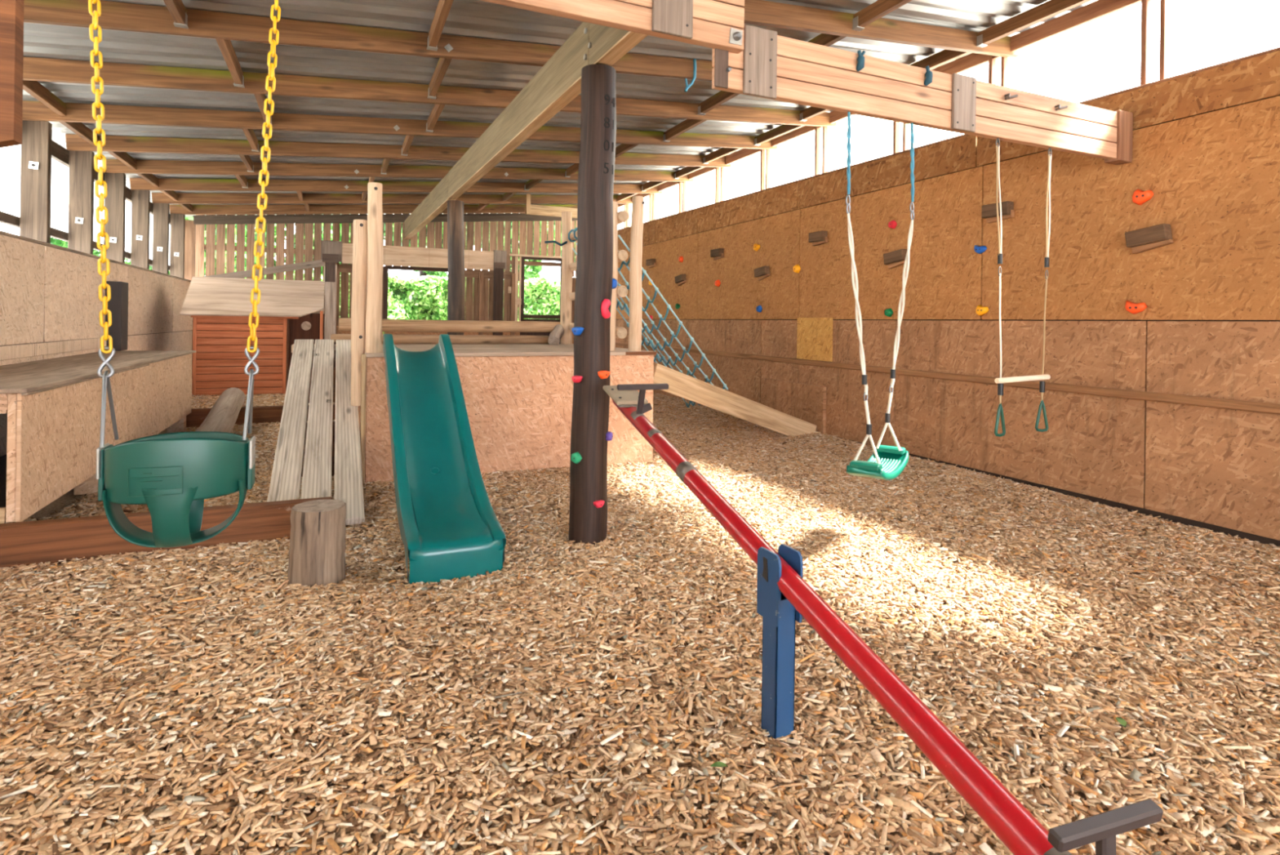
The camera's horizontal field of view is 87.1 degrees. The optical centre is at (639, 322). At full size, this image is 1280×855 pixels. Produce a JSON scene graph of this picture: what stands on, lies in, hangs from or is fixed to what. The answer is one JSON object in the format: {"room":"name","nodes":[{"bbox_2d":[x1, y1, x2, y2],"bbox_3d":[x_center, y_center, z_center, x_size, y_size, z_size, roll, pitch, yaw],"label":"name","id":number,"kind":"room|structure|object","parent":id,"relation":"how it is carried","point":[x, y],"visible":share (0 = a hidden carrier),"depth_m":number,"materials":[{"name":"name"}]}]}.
{"room":"indoor playground","nodes":[
{"label":"indoor playground","id":0,"kind":"room"},
{"bbox_2d":[0,120,195,456],"bbox_3d":[-3.498,-0.208,2.254,0.339,2.880,21.585,1,0,-24],"label":"wall","id":1,"kind":"structure","parent":0,"point":[51,305],"depth_m":6.23,"materials":[{"name":"beige wood"}]},
{"bbox_2d":[105,280,128,351],"bbox_3d":[-5.351,-0.069,6.890,0.133,0.699,0.240,1,0,-24],"label":"panel","id":2,"kind":"object","parent":1,"relation":"attached to","point":[117,304],"visible":0.78,"depth_m":6.80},
{"bbox_2d":[184,213,577,378],"bbox_3d":[-4.162,-0.586,12.267,7.108,3.418,0.145,1,0,-24],"label":"wall","id":3,"kind":"structure","parent":0,"point":[479,282],"depth_m":11.84,"materials":[{"name":"beige wood"}]},
{"bbox_2d":[383,266,448,319],"bbox_3d":[-4.047,-0.446,12.328,1.210,1.140,0.090,1,0,-24],"label":"window","id":4,"kind":"structure","parent":3,"relation":"in","point":[386,268],"depth_m":12.07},
{"bbox_2d":[509,253,561,343],"bbox_3d":[-2.033,-0.133,13.204,1.110,2.370,0.110,1,0,-24],"label":"door","id":5,"kind":"structure","parent":3,"relation":"in","point":[523,317],"depth_m":13.18,"materials":[{"name":"brown wood"}]},
{"bbox_2d":[22,0,1097,239],"bbox_3d":[-0.152,-1.882,3.210,7.650,0.923,21.000,1,0,-24],"label":"ceiling","id":6,"kind":"structure","parent":0,"point":[476,103],"depth_m":5.41,"materials":[{"name":"wood"}]},
{"bbox_2d":[684,58,696,92],"bbox_3d":[0.395,-1.949,5.309,0.110,0.277,0.044,1,0,-24],"label":"hook","id":7,"kind":"object","parent":6,"relation":"hanging from","point":[691,84],"visible":1,"depth_m":5.30,"materials":[{"name":"blue metal"}]},
{"bbox_2d":[0,378,1279,854],"bbox_3d":[0.013,1.120,3.105,7.200,0.251,20.640,1,0,-24],"label":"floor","id":8,"kind":"structure","parent":0,"point":[57,504],"depth_m":2.04,"materials":[{"name":"wood"}]},
{"bbox_2d":[0,496,332,568],"bbox_3d":[-2.657,1.056,3.312,2.080,0.205,0.090,1,0,-24],"label":"sleeper","id":9,"kind":"object","parent":8,"relation":"on","point":[52,540],"visible":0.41,"depth_m":3.29,"materials":[{"name":"brown wood"}]},
{"bbox_2d":[165,404,335,429],"bbox_3d":[-4.414,1.035,7.445,2.270,0.200,0.090,1,0,-24],"label":"sleeper","id":10,"kind":"object","parent":8,"relation":"on","point":[268,414],"visible":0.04,"depth_m":7.46,"materials":[{"name":"brown wood"}]},
{"bbox_2d":[179,276,324,395],"bbox_3d":[-5.269,0.157,9.347,1.600,1.532,1.592,1,0,-24],"label":"playhouse","id":11,"kind":"object","parent":8,"relation":"on","point":[288,311],"visible":0.94,"depth_m":8.77,"materials":[{"name":"red wood"}]},
{"bbox_2d":[320,240,506,339],"bbox_3d":[-3.972,-0.124,12.047,3.155,2.500,0.232,1,0,-24],"label":"frame","id":12,"kind":"object","parent":8,"relation":"on","point":[332,252],"visible":0.77,"depth_m":11.97,"materials":[{"name":"beige wood"}]},
{"bbox_2d":[204,259,324,278],"bbox_3d":[-6.097,-0.829,10.887,1.830,0.496,0.030,1,0,-30],"label":"board","id":13,"kind":"object","parent":12,"relation":"attached to","point":[246,273],"visible":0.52,"depth_m":10.96,"materials":[{"name":"beige wood"}]},
{"bbox_2d":[447,200,464,334],"bbox_3d":[-2.205,-0.150,8.053,0.225,2.602,0.208,1,0,-24],"label":"pole","id":14,"kind":"object","parent":8,"relation":"on","point":[455,251],"visible":0.56,"depth_m":7.97,"materials":[{"name":"brown wood"}]},
{"bbox_2d":[291,182,656,484],"bbox_3d":[-1.599,0.048,6.115,2.865,2.320,2.135,1,0,-24],"label":"platform","id":15,"kind":"object","parent":8,"relation":"on","point":[517,390],"visible":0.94,"depth_m":5.30,"materials":[{"name":"beige wood"}]},
{"bbox_2d":[560,201,628,351],"bbox_3d":[-0.500,-0.480,6.595,0.202,1.434,1.725,1,0,-21],"label":"ladder","id":16,"kind":"object","parent":15,"relation":"on","point":[568,267],"visible":0.58,"depth_m":7.23,"materials":[{"name":"beige wood"}]},
{"bbox_2d":[544,227,728,407],"bbox_3d":[0.356,0.078,7.337,1.836,2.124,3.065,1,0,41],"label":"net","id":17,"kind":"object","parent":16,"relation":"attached to","point":[644,272],"visible":0.53,"depth_m":6.77,"materials":[{"name":"blue fabric"}]},
{"bbox_2d":[653,361,816,435],"bbox_3d":[0.975,0.813,6.525,2.285,0.933,0.067,1,0,-38],"label":"board","id":18,"kind":"object","parent":15,"relation":"attached to","point":[681,384],"visible":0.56,"depth_m":6.38,"materials":[{"name":"beige wood"}]},
{"bbox_2d":[568,64,616,546],"bbox_3d":[-0.266,-0.079,3.783,0.239,2.680,0.213,1,0,-24],"label":"pole","id":19,"kind":"object","parent":8,"relation":"on","point":[588,522],"visible":0.98,"depth_m":3.70,"materials":[{"name":"black wood"}]},
{"bbox_2d":[571,451,582,463],"bbox_3d":[-0.350,0.738,3.685,0.063,0.065,0.031,1,0,36],"label":"hold","id":20,"kind":"object","parent":19,"relation":"attached to","point":[576,457],"visible":1,"depth_m":3.67,"materials":[{"name":"green plastic"}]},
{"bbox_2d":[571,375,582,382],"bbox_3d":[-0.348,0.310,3.694,0.067,0.041,0.031,1,0,41],"label":"hold","id":21,"kind":"object","parent":19,"relation":"attached to","point":[576,379],"visible":1,"depth_m":3.68,"materials":[{"name":"red plastic"}]},
{"bbox_2d":[571,326,583,335],"bbox_3d":[-0.346,0.046,3.699,0.080,0.048,0.031,1,0,44],"label":"hold","id":22,"kind":"object","parent":19,"relation":"attached to","point":[577,331],"visible":1,"depth_m":3.69,"materials":[{"name":"blue plastic"}]},
{"bbox_2d":[593,499,604,507],"bbox_3d":[-0.221,0.993,3.687,0.063,0.038,0.031,1,0,-36],"label":"hold","id":23,"kind":"object","parent":19,"relation":"attached to","point":[597,504],"visible":1,"depth_m":3.67,"materials":[{"name":"red plastic"}]},
{"bbox_2d":[597,370,610,378],"bbox_3d":[-0.194,0.285,3.698,0.076,0.046,0.031,1,0,-42],"label":"hold","id":24,"kind":"object","parent":19,"relation":"attached to","point":[602,374],"visible":1,"depth_m":3.68,"materials":[{"name":"orange plastic"}]},
{"bbox_2d":[600,298,610,318],"bbox_3d":[-0.185,-0.077,3.700,0.057,0.109,0.031,1,0,-44],"label":"hold","id":25,"kind":"object","parent":19,"relation":"attached to","point":[606,303],"visible":1,"depth_m":3.69,"materials":[{"name":"red plastic"}]},
{"bbox_2d":[605,431,613,440],"bbox_3d":[-0.169,0.633,3.756,0.031,0.053,0.052,1,0,14],"label":"hold","id":26,"kind":"object","parent":19,"relation":"attached to","point":[609,435],"visible":1,"depth_m":3.73,"materials":[{"name":"purple plastic"}]},
{"bbox_2d":[612,278,617,288],"bbox_3d":[-0.147,-0.222,3.813,0.031,0.061,0.059,1,0,-12],"label":"hold","id":27,"kind":"object","parent":19,"relation":"attached to","point":[614,281],"visible":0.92,"depth_m":3.79,"materials":[{"name":"blue plastic"}]},
{"bbox_2d":[0,392,1279,854],"bbox_3d":[-1.530,1.083,6.590,6.875,0.292,12.516,1,0,-24],"label":"chips","id":28,"kind":"object","parent":8,"relation":"on","point":[1054,805],"visible":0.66,"depth_m":2.23,"materials":[{"name":"beige wood"}]},
{"bbox_2d":[0,350,195,523],"bbox_3d":[-4.169,0.711,5.020,0.773,0.824,4.270,1,0,-24],"label":"box","id":29,"kind":"object","parent":28,"relation":"on","point":[52,406],"visible":0.8,"depth_m":4.04,"materials":[{"name":"beige wood"}]},
{"bbox_2d":[195,387,245,432],"bbox_3d":[-3.889,0.930,6.217,0.256,0.438,2.538,1,0,-26],"label":"fallen log","id":30,"kind":"object","parent":28,"relation":"on","point":[223,415],"visible":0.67,"depth_m":6.28,"materials":[{"name":"beige wood"}]},
{"bbox_2d":[266,339,364,524],"bbox_3d":[-2.386,0.656,5.044,0.514,0.983,2.899,1,0,-24],"label":"ramp","id":31,"kind":"object","parent":28,"relation":"on","point":[320,448],"visible":0.91,"depth_m":4.69,"materials":[{"name":"beige wood"}]},
{"bbox_2d":[287,498,346,590],"bbox_3d":[-1.498,1.029,3.127,0.249,0.365,0.246,1,0,-24],"label":"tree stump","id":32,"kind":"object","parent":28,"relation":"on","point":[317,549],"visible":0.92,"depth_m":3.04,"materials":[{"name":"brown wood"}]},
{"bbox_2d":[382,333,506,584],"bbox_3d":[-1.242,0.644,4.030,0.452,1.117,1.978,1,0,-24],"label":"slide","id":33,"kind":"object","parent":28,"relation":"on","point":[450,527],"visible":1,"depth_m":3.82,"materials":[{"name":"green plastic"}]},
{"bbox_2d":[711,761,728,766],"bbox_3d":[0.208,1.161,1.768,0.042,0.007,0.024,1,0,-24],"label":"fallen leaf","id":34,"kind":"object","parent":28,"relation":"on","point":[716,763],"visible":1,"depth_m":1.77,"materials":[{"name":"green plant"}]},
{"bbox_2d":[1115,716,1126,726],"bbox_3d":[1.416,1.173,1.983,0.024,0.007,0.050,1,0,14],"label":"fallen leaf","id":35,"kind":"object","parent":28,"relation":"on","point":[1122,721],"visible":1,"depth_m":1.98,"materials":[{"name":"green plant"}]},
{"bbox_2d":[602,383,1163,854],"bbox_3d":[0.355,0.812,2.104,0.250,1.046,3.009,1,0,-19],"label":"seesaw","id":36,"kind":"object","parent":8,"relation":"on","point":[783,595],"visible":0.93,"depth_m":1.63,"materials":[{"name":"red paint"}]},
{"bbox_2d":[615,0,1279,546],"bbox_3d":[3.259,-0.462,4.535,0.238,3.573,20.200,1,0,-24],"label":"wall","id":37,"kind":"structure","parent":0,"point":[1170,409],"depth_m":5.09,"materials":[{"name":"brown wood"}]},
{"bbox_2d":[645,258,656,267],"bbox_3d":[0.182,-0.980,11.105,0.080,0.140,0.235,1,0,-24],"label":"block","id":38,"kind":"object","parent":37,"relation":"attached to","point":[651,263],"visible":1,"depth_m":11.05,"materials":[{"name":"brown wood"}]},
{"bbox_2d":[675,303,679,309],"bbox_3d":[0.571,-0.249,10.262,0.046,0.086,0.094,1,0,-24],"label":"hold","id":39,"kind":"object","parent":37,"relation":"attached to","point":[677,305],"visible":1,"depth_m":10.25,"materials":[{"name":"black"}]},
{"bbox_2d":[675,274,686,285],"bbox_3d":[0.612,-0.644,10.140,0.080,0.167,0.245,1,0,-24],"label":"block","id":40,"kind":"object","parent":37,"relation":"attached to","point":[681,279],"visible":1,"depth_m":10.08,"materials":[{"name":"brown wood"}]},
{"bbox_2d":[678,256,683,262],"bbox_3d":[0.617,-0.962,10.181,0.046,0.091,0.089,1,0,-24],"label":"hold","id":41,"kind":"object","parent":37,"relation":"attached to","point":[681,258],"visible":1,"depth_m":10.16,"materials":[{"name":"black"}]},
{"bbox_2d":[710,248,724,260],"bbox_3d":[1.052,-0.933,9.172,0.080,0.140,0.235,1,0,-24],"label":"block","id":42,"kind":"object","parent":37,"relation":"attached to","point":[717,254],"visible":1,"depth_m":9.12,"materials":[{"name":"brown wood"}]},
{"bbox_2d":[715,280,720,286],"bbox_3d":[1.056,-0.541,9.192,0.046,0.095,0.092,1,0,-24],"label":"hold","id":43,"kind":"object","parent":37,"relation":"attached to","point":[717,282],"visible":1,"depth_m":9.17,"materials":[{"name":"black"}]},
{"bbox_2d":[753,243,759,251],"bbox_3d":[1.442,-0.937,8.347,0.046,0.095,0.105,1,0,-24],"label":"hold","id":44,"kind":"object","parent":37,"relation":"attached to","point":[756,246],"visible":1,"depth_m":8.33,"materials":[{"name":"orange"}]},
{"bbox_2d":[755,305,762,312],"bbox_3d":[1.462,-0.172,8.280,0.046,0.086,0.083,1,0,-24],"label":"hold","id":45,"kind":"object","parent":37,"relation":"attached to","point":[758,308],"visible":1,"depth_m":8.26,"materials":[{"name":"blue plastic"}]},
{"bbox_2d":[754,266,770,280],"bbox_3d":[1.486,-0.602,8.197,0.080,0.167,0.245,1,0,-24],"label":"block","id":46,"kind":"object","parent":37,"relation":"attached to","point":[762,273],"visible":1,"depth_m":8.15,"materials":[{"name":"brown wood"}]},
{"bbox_2d":[792,264,800,273],"bbox_3d":[1.768,-0.611,7.614,0.046,0.099,0.096,1,0,-24],"label":"hold","id":47,"kind":"object","parent":37,"relation":"attached to","point":[796,268],"visible":1,"depth_m":7.59,"materials":[{"name":"orange plastic"}]},
{"bbox_2d":[480,0,1133,164],"bbox_3d":[0.500,-1.328,3.181,5.991,0.485,0.135,1,0,-25],"label":"beam","id":48,"kind":"structure","parent":37,"relation":"attached to","point":[748,60],"depth_m":3.45,"materials":[{"name":"wood"}]},
{"bbox_2d":[0,0,24,147],"bbox_3d":[-1.937,-1.002,2.006,0.140,1.000,0.060,1,0,-24],"label":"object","id":49,"kind":"structure","parent":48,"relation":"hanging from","point":[11,11],"depth_m":2.00,"materials":[{"name":"brown wood"}]},
{"bbox_2d":[88,0,280,547],"bbox_3d":[-1.457,-0.300,2.164,0.541,2.020,0.303,1,0,-24],"label":"swing","id":50,"kind":"object","parent":48,"relation":"hanging from","point":[173,474],"visible":1,"depth_m":2.07,"materials":[{"name":"green plastic"}]},
{"bbox_2d":[845,49,932,479],"bbox_3d":[1.316,-0.294,3.569,0.301,2.208,0.575,1,0,39],"label":"swing","id":51,"kind":"object","parent":48,"relation":"hanging from","point":[886,462],"visible":1,"depth_m":3.49,"materials":[{"name":"green plastic"}]},
{"bbox_2d":[994,137,1051,436],"bbox_3d":[2.310,-0.208,4.060,0.542,1.761,0.068,1,0,-26],"label":"trapeze","id":52,"kind":"object","parent":48,"relation":"hanging from","point":[1046,376],"visible":0.99,"depth_m":4.02,"materials":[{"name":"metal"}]},
{"bbox_2d":[808,231,827,245],"bbox_3d":[1.917,-0.906,7.248,0.080,0.140,0.235,1,0,-24],"label":"block","id":53,"kind":"object","parent":37,"relation":"attached to","point":[819,237],"visible":1,"depth_m":7.21,"materials":[{"name":"brown wood"}]},
{"bbox_2d":[884,308,893,316],"bbox_3d":[2.336,-0.096,6.336,0.046,0.080,0.078,1,0,-24],"label":"hold","id":54,"kind":"object","parent":37,"relation":"attached to","point":[888,312],"visible":1,"depth_m":6.32,"materials":[{"name":"green plastic"}]},
{"bbox_2d":[888,220,897,228],"bbox_3d":[2.361,-0.920,6.306,0.046,0.080,0.078,1,0,-24],"label":"hold","id":55,"kind":"object","parent":37,"relation":"attached to","point":[892,224],"visible":1,"depth_m":6.29,"materials":[{"name":"red plastic"}]},
{"bbox_2d":[883,248,906,268],"bbox_3d":[2.368,-0.590,6.237,0.080,0.167,0.245,1,0,-24],"label":"block","id":56,"kind":"object","parent":37,"relation":"attached to","point":[896,258],"visible":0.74,"depth_m":6.21,"materials":[{"name":"brown wood"}]},
{"bbox_2d":[973,244,986,253],"bbox_3d":[2.745,-0.596,5.442,0.046,0.074,0.099,1,0,-24],"label":"hold","id":57,"kind":"object","parent":37,"relation":"attached to","point":[980,250],"visible":1,"depth_m":5.43,"materials":[{"name":"blue plastic"}]},
{"bbox_2d":[975,304,989,315],"bbox_3d":[2.748,-0.100,5.420,0.046,0.091,0.101,1,0,-24],"label":"hold","id":58,"kind":"object","parent":37,"relation":"attached to","point":[980,310],"visible":1,"depth_m":5.41,"materials":[{"name":"orange plastic"}]},
{"bbox_2d":[981,200,1014,223],"bbox_3d":[2.804,-0.864,5.278,0.080,0.140,0.235,1,0,-24],"label":"block","id":59,"kind":"object","parent":37,"relation":"attached to","point":[988,211],"visible":0.92,"depth_m":5.25,"materials":[{"name":"brown wood"}]},
{"bbox_2d":[1124,300,1146,314],"bbox_3d":[3.218,-0.102,4.378,0.046,0.091,0.121,1,0,-24],"label":"hold","id":60,"kind":"object","parent":37,"relation":"attached to","point":[1133,308],"visible":1,"depth_m":4.37,"materials":[{"name":"orange plastic"}]},
{"bbox_2d":[1132,189,1153,204],"bbox_3d":[3.241,-0.816,4.349,0.046,0.104,0.116,1,0,-24],"label":"hold","id":61,"kind":"object","parent":37,"relation":"attached to","point":[1140,197],"visible":1,"depth_m":4.34,"materials":[{"name":"orange plastic"}]},
{"bbox_2d":[1124,223,1173,253],"bbox_3d":[3.242,-0.533,4.295,0.080,0.167,0.245,1,0,-24],"label":"block","id":62,"kind":"object","parent":37,"relation":"attached to","point":[1144,239],"visible":1,"depth_m":4.27,"materials":[{"name":"brown wood"}]},
{"label":"outside","id":63,"kind":"structure","parent":0,"visible":0},
{"bbox_3d":[-1.617,1.378,15.730,70.000,0.160,90.000,1,0,-24],"label":"yard","id":64,"kind":"structure","parent":63,"visible":0},
{"bbox_2d":[50,237,152,270],"bbox_3d":[-11.805,-1.364,14.908,3.405,5.490,3.501,1,0,-8],"label":"tree","id":65,"kind":"object","parent":64,"relation":"on","point":[53,241],"visible":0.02,"depth_m":13.86,"materials":[{"name":"green plant"}]},
{"bbox_2d":[168,216,285,279],"bbox_3d":[-9.141,-1.423,14.943,2.563,5.681,2.666,1,0,-24],"label":"tree","id":66,"kind":"object","parent":64,"relation":"on","point":[191,218],"visible":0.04,"depth_m":14.30,"materials":[{"name":"green plant"}]},
{"bbox_2d":[284,222,350,274],"bbox_3d":[-7.527,-1.378,15.947,1.848,5.691,1.839,1,0,-6],"label":"tree","id":67,"kind":"object","parent":64,"relation":"on","point":[322,223],"visible":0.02,"depth_m":15.40,"materials":[{"name":"green plant"}]},
{"bbox_2d":[383,222,474,277],"bbox_3d":[-5.790,-1.643,17.643,2.849,5.694,2.917,1,0,-24],"label":"tree","id":68,"kind":"object","parent":64,"relation":"on","point":[425,273],"visible":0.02,"depth_m":17.31,"materials":[{"name":"green plant"}]},
{"bbox_2d":[387,285,556,319],"bbox_3d":[-3.369,0.159,16.004,9.000,1.950,0.450,1,0,-24],"label":"bush","id":69,"kind":"object","parent":64,"relation":"on","point":[397,292],"depth_m":14.92,"materials":[{"name":"plant"}]},
{"bbox_2d":[284,271,559,320],"bbox_3d":[-3.199,-0.371,15.635,9.142,1.514,1.290,1,0,-24],"label":"hedge leaves","id":70,"kind":"object","parent":69,"relation":"on","point":[428,292],"visible":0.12,"depth_m":14.90,"materials":[{"name":"green plant"}]},
{"bbox_2d":[466,220,561,281],"bbox_3d":[-3.534,-1.609,18.684,2.875,5.688,2.962,1,0,-24],"label":"tree","id":71,"kind":"object","parent":64,"relation":"on","point":[530,271],"visible":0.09,"depth_m":18.14,"materials":[{"name":"green plant"}]},
{"bbox_2d":[554,220,575,262],"bbox_3d":[-1.253,-1.585,19.718,2.861,5.702,2.959,1,0,-24],"label":"tree","id":72,"kind":"object","parent":64,"relation":"on","point":[561,220],"visible":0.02,"depth_m":18.95,"materials":[{"name":"green plant"}]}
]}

